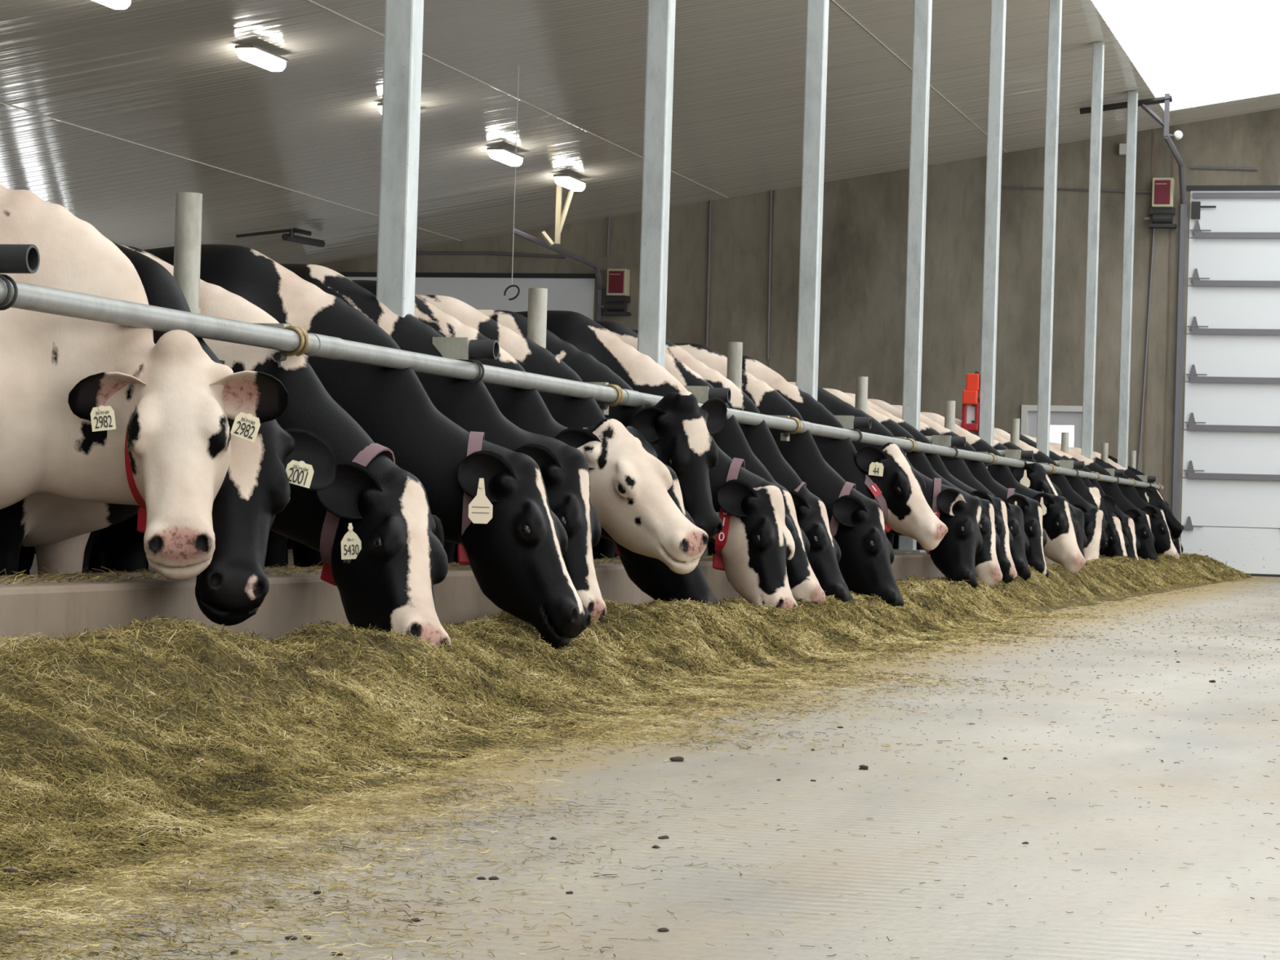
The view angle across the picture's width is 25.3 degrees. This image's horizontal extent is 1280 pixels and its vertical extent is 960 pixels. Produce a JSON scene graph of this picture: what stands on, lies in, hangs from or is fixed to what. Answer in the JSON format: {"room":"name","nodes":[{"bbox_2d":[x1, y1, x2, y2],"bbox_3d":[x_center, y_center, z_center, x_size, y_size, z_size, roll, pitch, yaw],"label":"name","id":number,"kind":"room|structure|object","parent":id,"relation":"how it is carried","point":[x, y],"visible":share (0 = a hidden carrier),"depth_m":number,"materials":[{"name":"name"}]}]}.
{"room":"farm building","nodes":[
{"label":"farm building","id":0,"kind":"room"},
{"bbox_2d":[29,552,293,574],"bbox_3d":[-5.734,0.796,15.585,12.660,0.280,40.900,2,-1,16],"label":"floor","id":1,"kind":"structure","parent":0,"point":[33,570],"depth_m":26.84,"materials":[{"name":"concrete"}]},
{"bbox_2d":[0,183,287,581],"bbox_3d":[-2.169,-0.046,7.084,2.599,1.468,0.757,2,-1,19],"label":"cow","id":2,"kind":"object","parent":1,"relation":"on","point":[91,411],"visible":0.98,"depth_m":6.86},
{"bbox_2d":[0,240,337,626],"bbox_3d":[-1.978,-0.008,7.615,2.635,1.418,0.849,1,-1,22],"label":"cow","id":3,"kind":"object","parent":1,"relation":"on","point":[255,488],"visible":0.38,"depth_m":7.05},
{"bbox_2d":[81,244,450,647],"bbox_3d":[-1.779,0.017,8.133,2.846,1.394,0.779,2,-1,16],"label":"cow","id":4,"kind":"object","parent":1,"relation":"on","point":[376,535],"visible":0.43,"depth_m":7.71},
{"bbox_2d":[19,244,591,649],"bbox_3d":[-1.550,-0.010,8.867,2.856,1.462,0.768,2,-1,16],"label":"cow","id":5,"kind":"object","parent":1,"relation":"on","point":[490,500],"visible":0.38,"depth_m":8.60},
{"bbox_2d":[100,263,606,620],"bbox_3d":[-1.442,0.003,9.520,2.744,1.467,0.805,2,-1,16],"label":"cow","id":6,"kind":"object","parent":1,"relation":"on","point":[564,468],"visible":0.12,"depth_m":9.26},
{"bbox_2d":[17,280,708,574],"bbox_3d":[-1.171,0.018,10.135,2.920,1.468,0.757,2,-1,13],"label":"cow","id":7,"kind":"object","parent":1,"relation":"on","point":[630,499],"visible":0.09,"depth_m":9.80},
{"bbox_2d":[29,294,718,604],"bbox_3d":[-1.083,0.027,10.741,2.771,1.467,0.811,2,-1,16],"label":"cow","id":8,"kind":"object","parent":1,"relation":"on","point":[651,575],"visible":0.08,"depth_m":10.51},
{"bbox_2d":[146,309,727,571],"bbox_3d":[-0.972,0.038,11.421,2.602,1.467,0.757,2,-1,17],"label":"cow","id":9,"kind":"object","parent":1,"relation":"on","point":[680,431],"visible":0.13,"depth_m":11.17},
{"bbox_2d":[285,320,825,604],"bbox_3d":[-0.479,0.036,12.866,2.760,1.529,0.757,2,-1,13],"label":"cow","id":10,"kind":"object","parent":1,"relation":"on","point":[803,583],"visible":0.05,"depth_m":12.51},
{"bbox_2d":[514,310,797,608],"bbox_3d":[-0.641,0.025,12.289,2.768,1.530,0.757,2,-1,13],"label":"cow","id":11,"kind":"object","parent":1,"relation":"on","point":[753,546],"visible":0.2,"depth_m":11.89},
{"bbox_2d":[453,354,947,562],"bbox_3d":[0.232,0.084,15.261,2.825,1.529,0.757,2,-1,13],"label":"cow","id":12,"kind":"object","parent":1,"relation":"on","point":[884,475],"visible":0.21,"depth_m":15.01},
{"bbox_2d":[614,329,853,603],"bbox_3d":[-0.310,0.047,13.437,2.775,1.529,0.757,2,-1,13],"label":"cow","id":13,"kind":"object","parent":1,"relation":"on","point":[824,556],"visible":0.05,"depth_m":13.05},
{"bbox_2d":[674,342,903,608],"bbox_3d":[-0.028,0.066,14.351,2.821,1.529,0.757,2,-1,13],"label":"cow","id":14,"kind":"object","parent":1,"relation":"on","point":[856,522],"visible":0.16,"depth_m":13.95},
{"bbox_2d":[788,382,982,588],"bbox_3d":[0.641,0.146,16.809,2.773,1.467,0.756,2,-1,13],"label":"cow","id":15,"kind":"object","parent":1,"relation":"on","point":[961,512],"visible":0.13,"depth_m":16.43},
{"bbox_2d":[702,412,1085,573],"bbox_3d":[1.837,0.226,20.824,2.886,1.465,0.755,2,-1,14],"label":"cow","id":16,"kind":"object","parent":1,"relation":"on","point":[1060,529],"visible":0.21,"depth_m":20.38},
{"bbox_2d":[822,387,1002,586],"bbox_3d":[0.852,0.160,17.477,2.815,1.466,0.755,2,-1,13],"label":"cow","id":17,"kind":"object","parent":1,"relation":"on","point":[988,570],"visible":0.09,"depth_m":17.10},
{"bbox_2d":[844,392,1017,583],"bbox_3d":[1.006,0.170,17.991,2.830,1.466,0.756,2,-1,14],"label":"cow","id":18,"kind":"object","parent":1,"relation":"on","point":[1005,560],"visible":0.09,"depth_m":17.59},
{"bbox_2d":[867,399,1031,580],"bbox_3d":[1.212,0.185,18.830,2.772,1.466,0.758,2,-1,13],"label":"cow","id":19,"kind":"object","parent":1,"relation":"on","point":[957,468],"visible":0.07,"depth_m":18.59},
{"bbox_2d":[885,404,1048,577],"bbox_3d":[1.465,0.203,19.714,2.778,1.466,0.755,2,-1,13],"label":"cow","id":20,"kind":"object","parent":1,"relation":"on","point":[1032,509],"visible":0.09,"depth_m":19.32},
{"bbox_2d":[955,417,1076,522],"bbox_3d":[1.990,0.241,21.724,2.693,1.466,0.755,2,-1,13],"label":"cow","id":21,"kind":"object","parent":1,"relation":"on","point":[1033,476],"visible":0.09,"depth_m":21.32},
{"bbox_2d":[993,433,1087,565],"bbox_3d":[2.228,0.256,22.500,2.728,1.466,0.755,2,-1,18],"label":"cow","id":22,"kind":"object","parent":1,"relation":"on","point":[1082,540],"visible":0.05,"depth_m":22.06},
{"bbox_2d":[994,427,1111,560],"bbox_3d":[2.541,0.279,23.711,2.669,1.465,0.755,2,-1,18],"label":"cow","id":23,"kind":"object","parent":1,"relation":"on","point":[1097,531],"visible":0.09,"depth_m":23.46},
{"bbox_2d":[1007,431,1115,553],"bbox_3d":[2.795,0.299,24.799,2.565,1.465,0.755,2,-1,17],"label":"cow","id":24,"kind":"object","parent":1,"relation":"on","point":[1091,495],"visible":0.07,"depth_m":24.57},
{"bbox_2d":[1022,434,1128,557],"bbox_3d":[3.046,0.313,25.375,2.736,1.465,0.755,2,-1,13],"label":"cow","id":25,"kind":"object","parent":1,"relation":"on","point":[1117,543],"visible":0.08,"depth_m":24.94},
{"bbox_2d":[1031,436,1140,559],"bbox_3d":[3.225,0.325,25.983,2.748,1.465,0.755,2,-1,14],"label":"cow","id":26,"kind":"object","parent":1,"relation":"on","point":[1127,523],"visible":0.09,"depth_m":25.57},
{"bbox_2d":[1049,442,1158,560],"bbox_3d":[3.661,0.355,27.539,2.741,1.465,0.755,2,-1,13],"label":"cow","id":27,"kind":"object","parent":1,"relation":"on","point":[1144,533],"visible":0.09,"depth_m":27.17},
{"bbox_2d":[1069,447,1179,559],"bbox_3d":[4.092,0.381,28.997,2.775,1.458,0.786,2,-1,16],"label":"cow","id":28,"kind":"object","parent":1,"relation":"on","point":[1163,544],"visible":0.11,"depth_m":28.73},
{"bbox_2d":[1093,451,1184,538],"bbox_3d":[4.425,0.409,30.350,2.691,1.465,0.789,2,-1,16],"label":"cow","id":29,"kind":"object","parent":1,"relation":"on","point":[1151,495],"visible":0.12,"depth_m":30.11},
{"bbox_2d":[1107,455,1182,554],"bbox_3d":[4.714,0.430,31.444,2.642,1.465,0.755,2,-1,13],"label":"cow","id":30,"kind":"object","parent":1,"relation":"on","point":[1176,542],"visible":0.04,"depth_m":31.15},
{"bbox_2d":[0,0,1173,264],"bbox_3d":[-5.042,-3.740,15.322,11.900,1.871,40.600,2,-1,16],"label":"ceiling","id":31,"kind":"structure","parent":0,"point":[168,76],"depth_m":27.14,"materials":[{"name":"beige metal"}]},
{"bbox_2d":[92,0,130,9],"bbox_3d":[-3.888,-3.525,20.552,0.180,0.147,0.720,2,-1,16],"label":"ceiling light","id":32,"kind":"object","parent":31,"relation":"hanging from","point":[114,4],"visible":1,"depth_m":20.70,"materials":[{"name":"grey plastic"}]},
{"bbox_2d":[0,102,461,241],"bbox_3d":[-7.756,-3.371,16.082,0.008,0.010,40.600,2,-1,16],"label":"trim","id":33,"kind":"structure","parent":31,"relation":"attached to","point":[0,103],"depth_m":27.94,"materials":[{"name":"beige metal"}]},
{"bbox_2d":[234,43,288,71],"bbox_3d":[-3.100,-3.470,23.343,0.180,0.147,0.720,2,-1,16],"label":"ceiling light","id":34,"kind":"object","parent":31,"relation":"hanging from","point":[252,54],"visible":1,"depth_m":23.19,"materials":[{"name":"grey plastic"}]},
{"bbox_2d":[235,227,325,247],"bbox_3d":[-4.026,-2.804,33.093,0.841,0.153,1.422,2,-1,16],"label":"door track","id":35,"kind":"object","parent":31,"relation":"attached to","point":[291,237],"visible":1,"depth_m":32.55,"materials":[{"name":"grey metal"}]},
{"bbox_2d":[377,102,422,116],"bbox_3d":[-2.229,-3.410,26.421,0.180,0.147,0.720,2,-1,16],"label":"ceiling light","id":36,"kind":"object","parent":31,"relation":"hanging from","point":[380,104],"visible":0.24,"depth_m":26.12,"materials":[{"name":"grey plastic"}]},
{"bbox_2d":[486,145,524,166],"bbox_3d":[-1.386,-3.352,29.404,0.180,0.147,0.720,2,-1,16],"label":"ceiling light","id":37,"kind":"object","parent":31,"relation":"hanging from","point":[501,154],"visible":0.98,"depth_m":29.21,"materials":[{"name":"grey plastic"}]},
{"bbox_2d":[503,66,519,300],"bbox_3d":[-1.109,-2.640,25.310,0.148,2.086,0.018,2,-1,16],"label":"hanging wire","id":38,"kind":"object","parent":31,"relation":"hanging from","point":[512,285],"visible":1,"depth_m":25.31,"materials":[{"name":"grey metal"}]},
{"bbox_2d":[540,184,573,246],"bbox_3d":[-0.919,-3.003,32.123,0.411,0.744,0.060,2,-1,16],"label":"hanger","id":39,"kind":"object","parent":31,"relation":"hanging from","point":[559,220],"visible":0.79,"depth_m":32.10,"materials":[{"name":"beige"}]},
{"bbox_2d":[553,172,586,191],"bbox_3d":[-0.774,-3.310,31.569,0.180,0.147,0.720,2,-1,16],"label":"ceiling light","id":40,"kind":"object","parent":31,"relation":"hanging from","point":[566,180],"visible":1,"depth_m":31.37,"materials":[{"name":"grey plastic"}]},
{"bbox_2d":[831,0,1006,152],"bbox_3d":[-1.171,-4.264,14.238,0.008,0.010,40.600,2,-1,16],"label":"trim","id":41,"kind":"structure","parent":31,"relation":"attached to","point":[842,9],"depth_m":27.05,"materials":[{"name":"beige metal"}]},
{"bbox_2d":[1080,93,1172,136],"bbox_3d":[5.287,-3.970,31.012,0.998,0.460,0.068,2,-1,16],"label":"bracket","id":42,"kind":"object","parent":31,"relation":"attached to","point":[1167,98],"visible":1,"depth_m":30.92,"materials":[{"name":"grey metal"}]},
{"bbox_2d":[1168,130,1182,139],"bbox_3d":[5.798,-3.752,30.944,0.201,0.098,0.102,2,-1,-9],"label":"globe","id":43,"kind":"object","parent":42,"relation":"attached to","point":[1178,135],"visible":1,"depth_m":30.92,"materials":[{"name":"white paint"}]},
{"bbox_2d":[0,576,1279,959],"bbox_3d":[4.628,0.964,12.652,8.800,0.300,40.900,2,-1,16],"label":"floor","id":44,"kind":"structure","parent":0,"point":[883,866],"depth_m":4.86,"materials":[{"name":"concrete"}]},
{"bbox_2d":[2,867,17,875],"bbox_3d":[-0.879,0.549,3.986,0.022,0.012,0.021,1,-1,40],"label":"crumb","id":45,"kind":"object","parent":44,"relation":"on","point":[11,869],"visible":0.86,"depth_m":3.98,"materials":[{"name":"brown"}]},
{"bbox_2d":[284,935,297,939],"bbox_3d":[-0.426,0.559,3.477,0.016,0.006,0.012,2,-1,-6],"label":"crumb","id":46,"kind":"object","parent":44,"relation":"on","point":[289,937],"visible":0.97,"depth_m":3.47,"materials":[{"name":"brown"}]},
{"bbox_2d":[303,935,311,939],"bbox_3d":[-0.407,0.560,3.486,0.010,0.005,0.013,2,-1,-9],"label":"crumb","id":47,"kind":"object","parent":44,"relation":"on","point":[305,936],"visible":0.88,"depth_m":3.48,"materials":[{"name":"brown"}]},
{"bbox_2d":[331,951,343,955],"bbox_3d":[-0.358,0.560,3.368,0.014,0.006,0.010,2,-1,-1],"label":"crumb","id":48,"kind":"object","parent":44,"relation":"on","point":[334,953],"visible":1,"depth_m":3.36,"materials":[{"name":"brown"}]},
{"bbox_2d":[409,918,421,921],"bbox_3d":[-0.289,0.566,3.659,0.015,0.005,0.012,2,-1,-12],"label":"crumb","id":49,"kind":"object","parent":44,"relation":"on","point":[411,918],"visible":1,"depth_m":3.66,"materials":[{"name":"brown"}]},
{"bbox_2d":[476,876,486,879],"bbox_3d":[-0.227,0.572,4.091,0.014,0.006,0.011,2,-1,10],"label":"crumb","id":50,"kind":"object","parent":44,"relation":"on","point":[478,877],"visible":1,"depth_m":4.09,"materials":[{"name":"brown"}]},
{"bbox_2d":[488,875,498,879],"bbox_3d":[-0.211,0.572,4.094,0.018,0.006,0.015,2,-1,-29],"label":"crumb","id":51,"kind":"object","parent":44,"relation":"on","point":[492,877],"visible":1,"depth_m":4.09,"materials":[{"name":"brown"}]},
{"bbox_2d":[0,550,1057,643],"bbox_3d":[0.382,0.631,13.339,0.480,0.527,39.900,2,-1,16],"label":"curb","id":52,"kind":"object","parent":44,"relation":"on","point":[49,609],"depth_m":7.52,"materials":[{"name":"concrete"}]},
{"bbox_2d":[173,191,202,314],"bbox_3d":[-1.253,-0.251,7.812,0.085,1.070,0.086,2,-1,16],"label":"post","id":53,"kind":"object","parent":52,"relation":"on","point":[188,206],"visible":0.28,"depth_m":7.79,"materials":[{"name":"metal"}]},
{"bbox_2d":[0,244,1164,490],"bbox_3d":[1.766,-0.199,17.824,0.355,0.198,29.250,2,-1,16],"label":"rail","id":54,"kind":"object","parent":53,"relation":"attached to","point":[290,340],"visible":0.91,"depth_m":8.87,"materials":[{"name":"metal"}]},
{"bbox_2d":[376,0,423,317],"bbox_3d":[-0.764,-1.929,9.379,0.200,5.288,0.200,2,-1,16],"label":"steel post","id":55,"kind":"object","parent":52,"relation":"on","point":[403,20],"visible":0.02,"depth_m":9.32,"materials":[{"name":"silver metal"}]},
{"bbox_2d":[527,288,547,348],"bbox_3d":[-0.403,-0.193,10.818,0.085,1.070,0.086,2,-1,16],"label":"post","id":56,"kind":"object","parent":52,"relation":"on","point":[537,297],"visible":0.28,"depth_m":10.79,"materials":[{"name":"metal"}]},
{"bbox_2d":[616,0,675,559],"bbox_3d":[0.088,-1.870,12.396,0.200,5.288,0.200,2,-1,16],"label":"steel post","id":57,"kind":"object","parent":52,"relation":"on","point":[660,33],"visible":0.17,"depth_m":12.34,"materials":[{"name":"silver metal"}]},
{"bbox_2d":[726,342,742,389],"bbox_3d":[0.447,-0.134,13.825,0.085,1.070,0.086,2,-1,16],"label":"post","id":58,"kind":"object","parent":52,"relation":"on","point":[735,349],"visible":0.3,"depth_m":13.80,"materials":[{"name":"metal"}]},
{"bbox_2d":[795,0,829,400],"bbox_3d":[0.941,-1.812,15.412,0.200,5.288,0.200,2,-1,16],"label":"steel post","id":59,"kind":"object","parent":52,"relation":"on","point":[817,11],"visible":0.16,"depth_m":15.36,"materials":[{"name":"silver metal"}]},
{"bbox_2d":[854,376,867,413],"bbox_3d":[1.297,-0.075,16.831,0.085,1.070,0.086,2,-1,16],"label":"post","id":60,"kind":"object","parent":52,"relation":"on","point":[861,382],"visible":0.32,"depth_m":16.81,"materials":[{"name":"metal"}]},
{"bbox_2d":[893,0,932,552],"bbox_3d":[1.794,-1.752,18.428,0.200,5.288,0.200,2,-1,16],"label":"steel post","id":61,"kind":"object","parent":52,"relation":"on","point":[922,13],"visible":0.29,"depth_m":18.38,"materials":[{"name":"silver metal"}]},
{"bbox_2d":[944,400,955,432],"bbox_3d":[2.147,-0.017,19.838,0.085,1.070,0.086,2,-1,16],"label":"post","id":62,"kind":"object","parent":52,"relation":"on","point":[949,410],"visible":0.3,"depth_m":19.81,"materials":[{"name":"metal"}]},
{"bbox_2d":[978,0,1006,446],"bbox_3d":[2.647,-1.694,21.444,0.200,5.288,0.200,2,-1,16],"label":"steel post","id":63,"kind":"object","parent":52,"relation":"on","point":[997,19],"visible":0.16,"depth_m":21.40,"materials":[{"name":"silver metal"}]},
{"bbox_2d":[961,371,980,431],"bbox_3d":[2.504,-0.593,21.463,0.137,0.454,0.180,2,-1,16],"label":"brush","id":64,"kind":"object","parent":63,"relation":"attached to","point":[971,397],"visible":0.92,"depth_m":21.40,"materials":[{"name":"red paint"}]},
{"bbox_2d":[1010,418,1019,446],"bbox_3d":[2.997,0.042,22.845,0.085,1.070,0.086,2,-1,16],"label":"post","id":65,"kind":"object","parent":52,"relation":"on","point":[1015,423],"visible":0.28,"depth_m":22.82,"materials":[{"name":"metal"}]},
{"bbox_2d":[1035,0,1062,456],"bbox_3d":[3.499,-1.635,24.461,0.200,5.288,0.200,2,-1,16],"label":"steel post","id":66,"kind":"object","parent":52,"relation":"on","point":[1055,16],"visible":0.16,"depth_m":24.42,"materials":[{"name":"silver metal"}]},
{"bbox_2d":[1061,431,1069,453],"bbox_3d":[3.847,0.101,25.851,0.085,1.070,0.086,2,-1,16],"label":"post","id":67,"kind":"object","parent":52,"relation":"on","point":[1064,435],"visible":0.32,"depth_m":25.83,"materials":[{"name":"metal"}]},
{"bbox_2d":[1081,42,1105,460],"bbox_3d":[4.352,-1.576,27.477,0.200,5.288,0.200,2,-1,16],"label":"steel post","id":68,"kind":"object","parent":52,"relation":"on","point":[1098,53],"visible":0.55,"depth_m":27.44,"materials":[{"name":"silver metal"}]},
{"bbox_2d":[1101,443,1108,462],"bbox_3d":[4.697,0.160,28.858,0.085,1.070,0.086,2,-1,16],"label":"post","id":69,"kind":"object","parent":52,"relation":"on","point":[1104,446],"visible":0.24,"depth_m":28.83,"materials":[{"name":"metal"}]},
{"bbox_2d":[1117,91,1138,468],"bbox_3d":[5.205,-1.517,30.493,0.200,5.288,0.200,2,-1,16],"label":"steel post","id":70,"kind":"object","parent":52,"relation":"on","point":[1132,96],"visible":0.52,"depth_m":30.45,"materials":[{"name":"silver metal"}]},
{"bbox_2d":[1128,450,1136,468],"bbox_3d":[5.432,0.210,31.460,0.085,1.070,0.086,2,-1,16],"label":"post","id":71,"kind":"object","parent":52,"relation":"on","point":[1132,463],"visible":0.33,"depth_m":31.44,"materials":[{"name":"metal"}]},
{"bbox_2d":[0,554,1250,891],"bbox_3d":[2.501,0.678,17.822,1.175,0.297,31.280,2,-1,16],"label":"hay","id":72,"kind":"object","parent":44,"relation":"on","point":[223,661],"visible":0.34,"depth_m":5.90},
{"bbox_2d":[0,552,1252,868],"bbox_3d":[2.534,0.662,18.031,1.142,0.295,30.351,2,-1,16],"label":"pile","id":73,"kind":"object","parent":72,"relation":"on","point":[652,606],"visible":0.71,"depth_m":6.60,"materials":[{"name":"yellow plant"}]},
{"bbox_2d":[0,549,1279,959],"bbox_3d":[3.559,0.653,17.480,4.312,0.363,30.436,2,-1,16],"label":"floor chaff","id":74,"kind":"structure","parent":44,"relation":"on","point":[930,636],"depth_m":5.23,"materials":[{"name":"plant"}]},
{"bbox_2d":[651,844,660,848],"bbox_3d":[0.027,0.584,4.534,0.014,0.006,0.015,1,-1,41],"label":"crumb","id":75,"kind":"object","parent":44,"relation":"on","point":[654,846],"visible":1,"depth_m":4.53,"materials":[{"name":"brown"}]},
{"bbox_2d":[657,927,669,931],"bbox_3d":[0.029,0.575,3.637,0.016,0.006,0.015,2,-1,-22],"label":"crumb","id":76,"kind":"object","parent":44,"relation":"on","point":[663,929],"visible":1,"depth_m":3.63,"materials":[{"name":"brown"}]},
{"bbox_2d":[657,835,668,839],"bbox_3d":[0.038,0.586,4.667,0.019,0.006,0.011,2,-1,-31],"label":"crumb","id":77,"kind":"object","parent":44,"relation":"on","point":[665,837],"visible":1,"depth_m":4.66,"materials":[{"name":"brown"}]},
{"bbox_2d":[669,755,684,761],"bbox_3d":[0.080,0.601,6.128,0.031,0.014,0.026,2,-1,16],"label":"crumb","id":78,"kind":"object","parent":44,"relation":"on","point":[677,758],"visible":1,"depth_m":6.12,"materials":[{"name":"brown"}]},
{"bbox_2d":[858,764,868,769],"bbox_3d":[0.476,0.613,6.068,0.021,0.012,0.026,2,-1,1],"label":"crumb","id":79,"kind":"object","parent":44,"relation":"on","point":[861,766],"visible":1,"depth_m":6.06,"materials":[{"name":"brown"}]},
{"bbox_2d":[288,108,1279,555],"bbox_3d":[4.351,-1.554,33.827,22.000,5.984,0.200,2,-1,16],"label":"wall","id":80,"kind":"structure","parent":0,"point":[864,228],"depth_m":33.92,"materials":[{"name":"concrete"}]},
{"bbox_2d":[337,271,595,319],"bbox_3d":[-2.435,-0.867,35.628,3.880,3.456,0.100,2,-1,16],"label":"door","id":81,"kind":"structure","parent":80,"relation":"in","point":[574,292],"depth_m":35.43,"materials":[{"name":"grey metal"}]},
{"bbox_2d":[416,251,565,258],"bbox_3d":[-1.908,-2.806,35.486,2.058,0.082,0.040,2,-1,16],"label":"conduit","id":82,"kind":"object","parent":80,"relation":"attached to","point":[417,252],"visible":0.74,"depth_m":35.47,"materials":[{"name":"grey metal"}]},
{"bbox_2d":[306,0,728,198],"bbox_3d":[-4.451,-3.820,15.156,0.008,0.010,40.600,2,-1,16],"label":"trim","id":83,"kind":"structure","parent":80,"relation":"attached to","point":[307,0],"depth_m":26.39,"materials":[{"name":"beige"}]},
{"bbox_2d":[507,226,605,320],"bbox_3d":[-1.002,-0.955,33.354,0.090,3.655,3.601,2,-1,16],"label":"door track","id":84,"kind":"object","parent":80,"relation":"attached to","point":[601,291],"visible":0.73,"depth_m":34.14,"materials":[{"name":"grey metal"}]},
{"bbox_2d":[606,216,609,256],"bbox_3d":[-0.389,-3.040,35.061,0.030,0.571,0.024,2,-1,16],"label":"conduit","id":85,"kind":"object","parent":80,"relation":"attached to","point":[608,227],"visible":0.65,"depth_m":35.05,"materials":[{"name":"grey metal"}]},
{"bbox_2d":[600,268,631,315],"bbox_3d":[-0.297,-2.305,34.943,0.360,0.570,0.210,2,-1,16],"label":"box","id":86,"kind":"object","parent":80,"relation":"attached to","point":[617,297],"visible":1,"depth_m":34.87,"materials":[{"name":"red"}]},
{"bbox_2d":[706,200,711,346],"bbox_3d":[0.838,-2.529,34.704,0.039,1.892,0.028,2,-1,16],"label":"conduit","id":87,"kind":"object","parent":80,"relation":"attached to","point":[710,201],"visible":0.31,"depth_m":34.70,"materials":[{"name":"grey metal"}]},
{"bbox_2d":[709,207,711,279],"bbox_3d":[0.801,-1.136,34.720,0.024,4.556,0.018,2,-1,16],"label":"trim","id":88,"kind":"structure","parent":80,"relation":"attached to","point":[711,207],"depth_m":34.73,"materials":[{"name":"metal"}]},
{"bbox_2d":[767,190,772,359],"bbox_3d":[1.571,-2.518,34.497,0.053,2.116,0.028,2,-1,16],"label":"conduit","id":89,"kind":"object","parent":80,"relation":"attached to","point":[771,191],"visible":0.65,"depth_m":34.48,"materials":[{"name":"grey metal"}]},
{"bbox_2d":[767,190,774,368],"bbox_3d":[1.555,-1.177,34.507,0.024,4.679,0.018,2,-1,16],"label":"trim","id":90,"kind":"structure","parent":80,"relation":"attached to","point":[773,198],"depth_m":34.52,"materials":[{"name":"metal"}]},
{"bbox_2d":[1020,404,1082,448],"bbox_3d":[4.894,0.138,33.573,0.830,2.030,0.130,2,-1,16],"label":"door","id":91,"kind":"structure","parent":80,"relation":"in","point":[1060,415],"depth_m":33.55,"materials":[{"name":"grey metal"}]},
{"bbox_2d":[1000,186,1151,193],"bbox_3d":[5.134,-3.413,33.507,1.805,0.086,0.024,2,-1,16],"label":"conduit","id":92,"kind":"object","parent":80,"relation":"attached to","point":[1015,188],"visible":0.79,"depth_m":33.50,"materials":[{"name":"grey metal"}]},
{"bbox_2d":[1119,143,1126,155],"bbox_3d":[5.660,-3.871,33.347,0.090,0.130,0.100,2,-1,16],"label":"junction box","id":93,"kind":"object","parent":80,"relation":"attached to","point":[1122,147],"visible":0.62,"depth_m":33.30,"materials":[{"name":"grey plastic"}]},
{"bbox_2d":[1136,228,1155,471],"bbox_3d":[5.912,-1.591,33.252,0.145,3.071,0.028,2,-1,16],"label":"conduit","id":94,"kind":"object","parent":80,"relation":"attached to","point":[1153,229],"visible":0.84,"depth_m":33.24,"materials":[{"name":"grey metal"}]},
{"bbox_2d":[1142,128,1155,474],"bbox_3d":[5.928,-1.416,33.276,0.024,5.391,0.018,2,-1,16],"label":"trim","id":95,"kind":"structure","parent":80,"relation":"attached to","point":[1153,130],"depth_m":33.28,"materials":[{"name":"metal"}]},
{"bbox_2d":[1144,177,1176,228],"bbox_3d":[6.066,-3.226,33.162,0.360,0.580,0.210,2,-1,16],"label":"box","id":96,"kind":"object","parent":80,"relation":"attached to","point":[1162,210],"visible":1,"depth_m":33.09,"materials":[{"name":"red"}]},
{"bbox_2d":[1162,124,1174,498],"bbox_3d":[6.151,-1.428,33.213,0.024,5.427,0.018,2,-1,16],"label":"trim","id":97,"kind":"structure","parent":80,"relation":"attached to","point":[1173,128],"depth_m":33.20,"materials":[{"name":"metal"}]},
{"bbox_2d":[1163,133,1187,520],"bbox_3d":[5.954,-1.341,32.018,0.090,4.816,2.401,2,-1,16],"label":"door track","id":98,"kind":"object","parent":80,"relation":"attached to","point":[1183,206],"visible":0.86,"depth_m":33.10,"materials":[{"name":"grey metal"}]},
{"bbox_2d":[1190,166,1257,170],"bbox_3d":[6.777,-3.616,33.047,0.764,0.053,0.028,2,-1,16],"label":"conduit","id":99,"kind":"object","parent":80,"relation":"attached to","point":[1191,167],"visible":1,"depth_m":33.04,"materials":[{"name":"grey metal"}]},
{"bbox_2d":[1168,93,1279,124],"bbox_3d":[8.154,-4.263,32.130,4.300,0.338,1.100,2,-1,16],"label":"strip","id":100,"kind":"object","parent":80,"relation":"attached to","point":[1268,102],"visible":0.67,"depth_m":32.53,"materials":[{"name":"beige"}]},
{"bbox_2d":[1180,185,1279,577],"bbox_3d":[8.213,-1.116,32.610,3.965,4.526,0.125,2,-1,16],"label":"door","id":101,"kind":"structure","parent":80,"relation":"in","point":[1230,511],"depth_m":32.99,"materials":[{"name":"grey metal"}]},
{"bbox_2d":[1091,0,1168,110],"bbox_3d":[0.582,-5.078,13.187,0.012,1.093,39.500,2,-1,16],"label":"sky","id":102,"kind":"structure","parent":0,"point":[1140,27],"depth_m":29.80,"materials":[{"name":"white"}]},
{"bbox_2d":[1159,0,1170,93],"bbox_3d":[2.665,-5.627,12.619,4.400,2.303,39.520,2,-1,16],"label":"trim","id":103,"kind":"structure","parent":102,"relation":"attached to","point":[1162,2],"depth_m":32.15,"materials":[{"name":"white"}]},
{"bbox_2d":[1168,0,1279,111],"bbox_3d":[8.031,-5.212,31.605,4.300,2.215,0.012,2,-1,16],"label":"sky","id":104,"kind":"structure","parent":0,"point":[1220,51],"depth_m":32.02,"materials":[{"name":"white"}]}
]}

